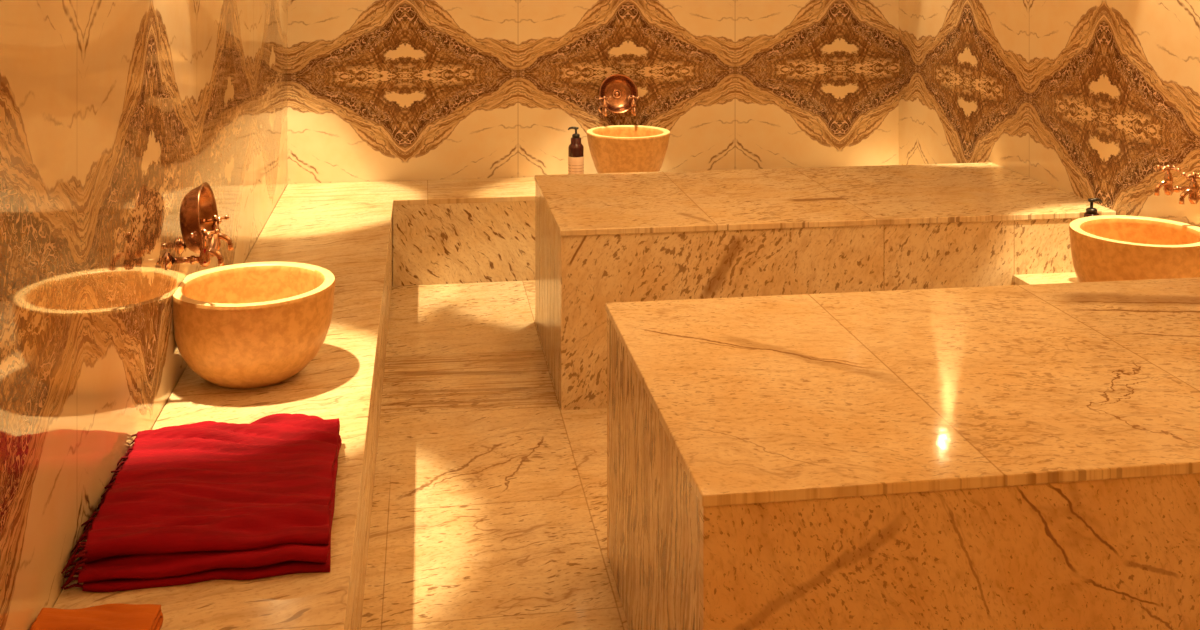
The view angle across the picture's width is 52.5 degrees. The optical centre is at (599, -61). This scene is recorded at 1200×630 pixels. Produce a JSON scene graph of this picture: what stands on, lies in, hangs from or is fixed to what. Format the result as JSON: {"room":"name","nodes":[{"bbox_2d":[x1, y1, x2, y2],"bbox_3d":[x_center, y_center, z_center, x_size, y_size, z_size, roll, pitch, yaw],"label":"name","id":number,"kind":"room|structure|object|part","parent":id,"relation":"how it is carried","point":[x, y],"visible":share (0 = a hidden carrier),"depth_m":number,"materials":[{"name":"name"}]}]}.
{"room":"spa","nodes":[
{"label":"spa","id":0,"kind":"room"},
{"bbox_2d":[0,0,287,629],"bbox_3d":[-1.119,0.550,2.539,0.120,2.200,7.346,0,0,-8],"label":"wall","id":1,"kind":"structure","parent":0,"point":[112,112],"depth_m":2.57,"materials":[{"name":"stone"}]},
{"bbox_2d":[165,228,223,269],"bbox_3d":[-1.092,0.836,3.287,0.149,0.106,0.073,0,0,-8],"label":"water tap","id":2,"kind":"object","parent":1,"relation":"attached to","point":[204,259],"visible":0.96,"depth_m":3.28,"materials":[{"name":"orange metal"}]},
{"bbox_3d":[-1.124,0.865,3.283,0.085,0.048,0.048,0,0,-8],"label":"wall arm","id":3,"kind":"part","parent":2,"relation":"part of","materials":[{"name":"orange metal"}]},
{"bbox_3d":[-1.069,0.792,3.291,0.061,0.018,0.062,0,0,8],"label":"cross handle","id":4,"kind":"part","parent":2,"relation":"part of","materials":[{"name":"orange metal"}]},
{"bbox_3d":[-1.041,0.858,3.295,0.046,0.051,0.017,0,0,-8],"label":"spout","id":5,"kind":"part","parent":2,"relation":"part of","materials":[{"name":"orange metal"}]},
{"bbox_2d":[180,182,218,256],"bbox_3d":[-1.110,0.775,3.366,0.085,0.204,0.206,0,0,-4],"label":"copper bowl","id":6,"kind":"object","parent":1,"relation":"attached to","point":[199,203],"visible":0.94,"depth_m":3.31,"materials":[{"name":"metal"}]},
{"bbox_2d":[178,215,233,253],"bbox_3d":[-1.116,0.836,3.453,0.149,0.106,0.073,0,0,-8],"label":"water tap","id":7,"kind":"object","parent":1,"relation":"attached to","point":[181,245],"visible":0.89,"depth_m":3.45,"materials":[{"name":"orange metal"}]},
{"bbox_3d":[-1.148,0.865,3.448,0.085,0.048,0.048,0,0,-8],"label":"wall arm","id":8,"kind":"part","parent":7,"relation":"part of","materials":[{"name":"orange metal"}]},
{"bbox_3d":[-1.093,0.792,3.456,0.061,0.018,0.062,0,0,8],"label":"cross handle","id":9,"kind":"part","parent":7,"relation":"part of","materials":[{"name":"orange metal"}]},
{"bbox_3d":[-1.065,0.858,3.460,0.046,0.051,0.017,0,0,-8],"label":"spout","id":10,"kind":"part","parent":7,"relation":"part of","materials":[{"name":"orange metal"}]},
{"bbox_2d":[361,260,628,629],"bbox_3d":[0.550,1.710,2.781,3.494,0.120,7.586,0,0,-8],"label":"floor","id":11,"kind":"structure","parent":0,"point":[489,504],"depth_m":3.71,"materials":[{"name":"stone"}]},
{"bbox_2d":[53,200,392,629],"bbox_3d":[-0.757,1.445,2.351,0.540,0.410,6.868,0,0,-8],"label":"bench","id":12,"kind":"object","parent":11,"relation":"on","point":[344,380],"visible":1,"depth_m":3.25,"materials":[{"name":"beige stone"}]},
{"bbox_2d":[30,603,162,629],"bbox_3d":[-0.870,1.216,1.993,0.216,0.048,0.410,0,0,-8],"label":"folded cloth","id":13,"kind":"object","parent":12,"relation":"on","point":[116,616],"visible":1,"depth_m":2.15,"materials":[{"name":"fabric"}]},
{"bbox_2d":[61,413,341,591],"bbox_3d":[-0.831,1.193,2.654,0.503,0.093,0.646,0,0,-10],"label":"folded cloth","id":14,"kind":"object","parent":12,"relation":"on","point":[202,501],"visible":1,"depth_m":2.49,"materials":[{"name":"fabric"}]},
{"bbox_2d":[173,262,334,388],"bbox_3d":[-0.975,1.109,3.471,0.431,0.262,0.459,0,0,-8],"label":"stone basin","id":15,"kind":"object","parent":12,"relation":"on","point":[254,324],"visible":1,"depth_m":3.32,"materials":[{"name":"stone"}]},
{"bbox_3d":[-0.511,1.458,2.387,0.030,0.385,6.868,0,0,-8],"label":"panel","id":16,"kind":"part","parent":12,"relation":"part of","materials":[{"name":"stone"}]},
{"bbox_2d":[277,177,534,285],"bbox_3d":[0.057,1.445,6.180,3.250,0.410,0.474,0,0,-8],"label":"bench","id":17,"kind":"object","parent":11,"relation":"on","point":[446,231],"visible":0.34,"depth_m":5.86,"materials":[{"name":"beige stone"}]},
{"bbox_3d":[0.057,1.252,6.180,3.250,0.025,0.474,0,0,-8],"label":"seat","id":18,"kind":"part","parent":17,"relation":"part of","materials":[{"name":"stone"}]},
{"bbox_3d":[0.353,1.458,6.005,2.714,0.385,0.030,0,0,-8],"label":"panel","id":19,"kind":"part","parent":17,"relation":"part of","materials":[{"name":"stone"}]},
{"bbox_2d":[568,127,583,173],"bbox_3d":[-0.120,1.087,6.066,0.077,0.307,0.077,0,0,-28],"label":"soap bottle","id":20,"kind":"object","parent":17,"relation":"on","point":[575,149],"visible":0.79,"depth_m":6.04,"materials":[{"name":"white plastic"}]},
{"bbox_2d":[586,125,669,172],"bbox_3d":[0.142,1.104,6.143,0.422,0.272,0.424,0,0,-8],"label":"stone basin","id":21,"kind":"object","parent":17,"relation":"on","point":[614,148],"visible":0.71,"depth_m":6.00,"materials":[{"name":"stone"}]},
{"bbox_2d":[534,162,1115,409],"bbox_3d":[0.825,1.333,4.907,2.095,0.633,1.011,0,0,-8],"label":"platform","id":22,"kind":"object","parent":11,"relation":"on","point":[601,239],"visible":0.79,"depth_m":4.46,"materials":[{"name":"beige stone"}]},
{"bbox_3d":[0.757,1.345,5.393,2.091,0.611,0.030,0,0,-8],"label":"panel","id":23,"kind":"part","parent":22,"relation":"part of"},
{"bbox_3d":[-0.193,1.345,4.763,0.030,0.611,0.945,0,0,-8],"label":"panel","id":24,"kind":"part","parent":22,"relation":"part of","materials":[{"name":"beige stone"}]},
{"bbox_3d":[0.897,1.345,4.428,2.091,0.611,0.030,0,0,-8],"label":"panel","id":25,"kind":"part","parent":22,"relation":"part of","materials":[{"name":"beige stone"}]},
{"bbox_2d":[606,277,1199,629],"bbox_3d":[1.129,1.312,2.846,2.086,0.677,1.142,0,0,-8],"label":"platform","id":26,"kind":"object","parent":11,"relation":"on","point":[1011,457],"visible":1,"depth_m":2.35,"materials":[{"name":"beige stone"}]},
{"bbox_3d":[1.051,1.323,3.397,2.082,0.655,0.030,0,0,-8],"label":"panel","id":27,"kind":"part","parent":26,"relation":"part of","materials":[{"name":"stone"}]},
{"bbox_3d":[0.115,1.323,2.702,0.030,0.655,1.076,0,0,-8],"label":"panel","id":28,"kind":"part","parent":26,"relation":"part of","materials":[{"name":"stone"}]},
{"bbox_3d":[1.210,1.323,2.302,2.082,0.655,0.030,0,0,-8],"label":"panel","id":29,"kind":"part","parent":26,"relation":"part of","materials":[{"name":"stone"}]},
{"bbox_2d":[1013,272,1077,284],"bbox_3d":[1.803,1.445,4.034,0.410,0.410,1.010,0,0,-8],"label":"bench","id":30,"kind":"object","parent":11,"relation":"on","point":[1069,277],"visible":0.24,"depth_m":4.45,"materials":[{"name":"beige stone"}]},
{"bbox_2d":[1084,198,1102,216],"bbox_3d":[1.773,1.087,4.390,0.077,0.307,0.077,0,0,20],"label":"soap bottle","id":31,"kind":"object","parent":30,"relation":"on","point":[1090,211],"visible":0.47,"depth_m":4.38,"materials":[{"name":"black plastic"}]},
{"bbox_2d":[1069,215,1199,281],"bbox_3d":[1.787,1.100,4.018,0.444,0.280,0.446,0,0,-8],"label":"stone basin","id":32,"kind":"object","parent":30,"relation":"on","point":[1103,247],"visible":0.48,"depth_m":3.93,"materials":[{"name":"stone"}]},
{"bbox_2d":[288,0,898,259],"bbox_3d":[0.014,0.550,6.475,3.494,2.200,0.120,0,0,-8],"label":"wall","id":33,"kind":"structure","parent":0,"point":[379,90],"depth_m":6.38,"materials":[{"name":"stone"}]},
{"bbox_2d":[597,96,610,115],"bbox_3d":[0.020,0.864,6.340,0.073,0.106,0.149,0,0,-8],"label":"water tap","id":34,"kind":"object","parent":33,"relation":"attached to","point":[603,111],"visible":1,"depth_m":6.31,"materials":[{"name":"orange metal"}]},
{"bbox_3d":[0.016,0.893,6.372,0.048,0.048,0.085,0,0,-8],"label":"wall arm","id":35,"kind":"part","parent":34,"relation":"part of","materials":[{"name":"orange metal"}]},
{"bbox_3d":[0.024,0.820,6.317,0.062,0.018,0.061,0,0,8],"label":"cross handle","id":36,"kind":"part","parent":34,"relation":"part of","materials":[{"name":"orange metal"}]},
{"bbox_2d":[599,74,637,112],"bbox_3d":[0.093,0.802,6.367,0.206,0.203,0.088,0,0,-9],"label":"copper bowl","id":37,"kind":"object","parent":33,"relation":"attached to","point":[619,87],"visible":0.98,"depth_m":6.39,"materials":[{"name":"metal"}]},
{"bbox_2d":[627,95,639,115],"bbox_3d":[0.171,0.864,6.362,0.073,0.106,0.149,0,0,-8],"label":"water tap","id":38,"kind":"object","parent":33,"relation":"attached to","point":[632,110],"visible":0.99,"depth_m":6.33,"materials":[{"name":"orange metal"}]},
{"bbox_3d":[0.174,0.820,6.339,0.062,0.018,0.061,0,0,8],"label":"cross handle","id":39,"kind":"part","parent":38,"relation":"part of","materials":[{"name":"orange metal"}]},
{"bbox_3d":[0.178,0.886,6.311,0.017,0.051,0.046,0,0,-8],"label":"spout","id":40,"kind":"part","parent":38,"relation":"part of","materials":[{"name":"orange metal"}]},
{"bbox_2d":[899,0,1199,226],"bbox_3d":[2.219,0.550,3.023,0.120,2.200,7.346,0,0,-8],"label":"wall","id":41,"kind":"structure","parent":0,"point":[1085,99],"depth_m":4.94,"materials":[{"name":"stone"}]},
{"bbox_2d":[1154,165,1199,195],"bbox_3d":[1.929,0.809,4.084,0.149,0.106,0.073,0,0,-8],"label":"water tap","id":42,"kind":"object","parent":41,"relation":"attached to","point":[1168,188],"visible":0.86,"depth_m":4.07,"materials":[{"name":"orange metal"}]},
{"bbox_3d":[1.878,0.831,4.077,0.046,0.051,0.017,0,0,-8],"label":"spout","id":43,"kind":"part","parent":42,"relation":"part of","materials":[{"name":"orange metal"}]},
{"bbox_3d":[1.906,0.765,4.081,0.061,0.018,0.062,0,0,8],"label":"cross handle","id":44,"kind":"part","parent":42,"relation":"part of","materials":[{"name":"orange metal"}]},
{"bbox_3d":[1.961,0.838,4.089,0.085,0.048,0.048,0,0,-8],"label":"wall arm","id":45,"kind":"part","parent":42,"relation":"part of","materials":[{"name":"orange metal"}]},
{"bbox_2d":[1179,172,1199,203],"bbox_3d":[1.949,0.809,3.950,0.149,0.106,0.073,0,0,-8],"label":"water tap","id":46,"kind":"object","parent":41,"relation":"attached to","point":[1193,197],"visible":1,"depth_m":3.94,"materials":[{"name":"orange metal"}]},
{"bbox_3d":[1.898,0.831,3.943,0.046,0.051,0.017,0,0,-8],"label":"spout","id":47,"kind":"part","parent":46,"relation":"part of","materials":[{"name":"orange metal"}]},
{"bbox_3d":[1.925,0.765,3.947,0.061,0.018,0.062,0,0,8],"label":"cross handle","id":48,"kind":"part","parent":46,"relation":"part of","materials":[{"name":"orange metal"}]}
]}

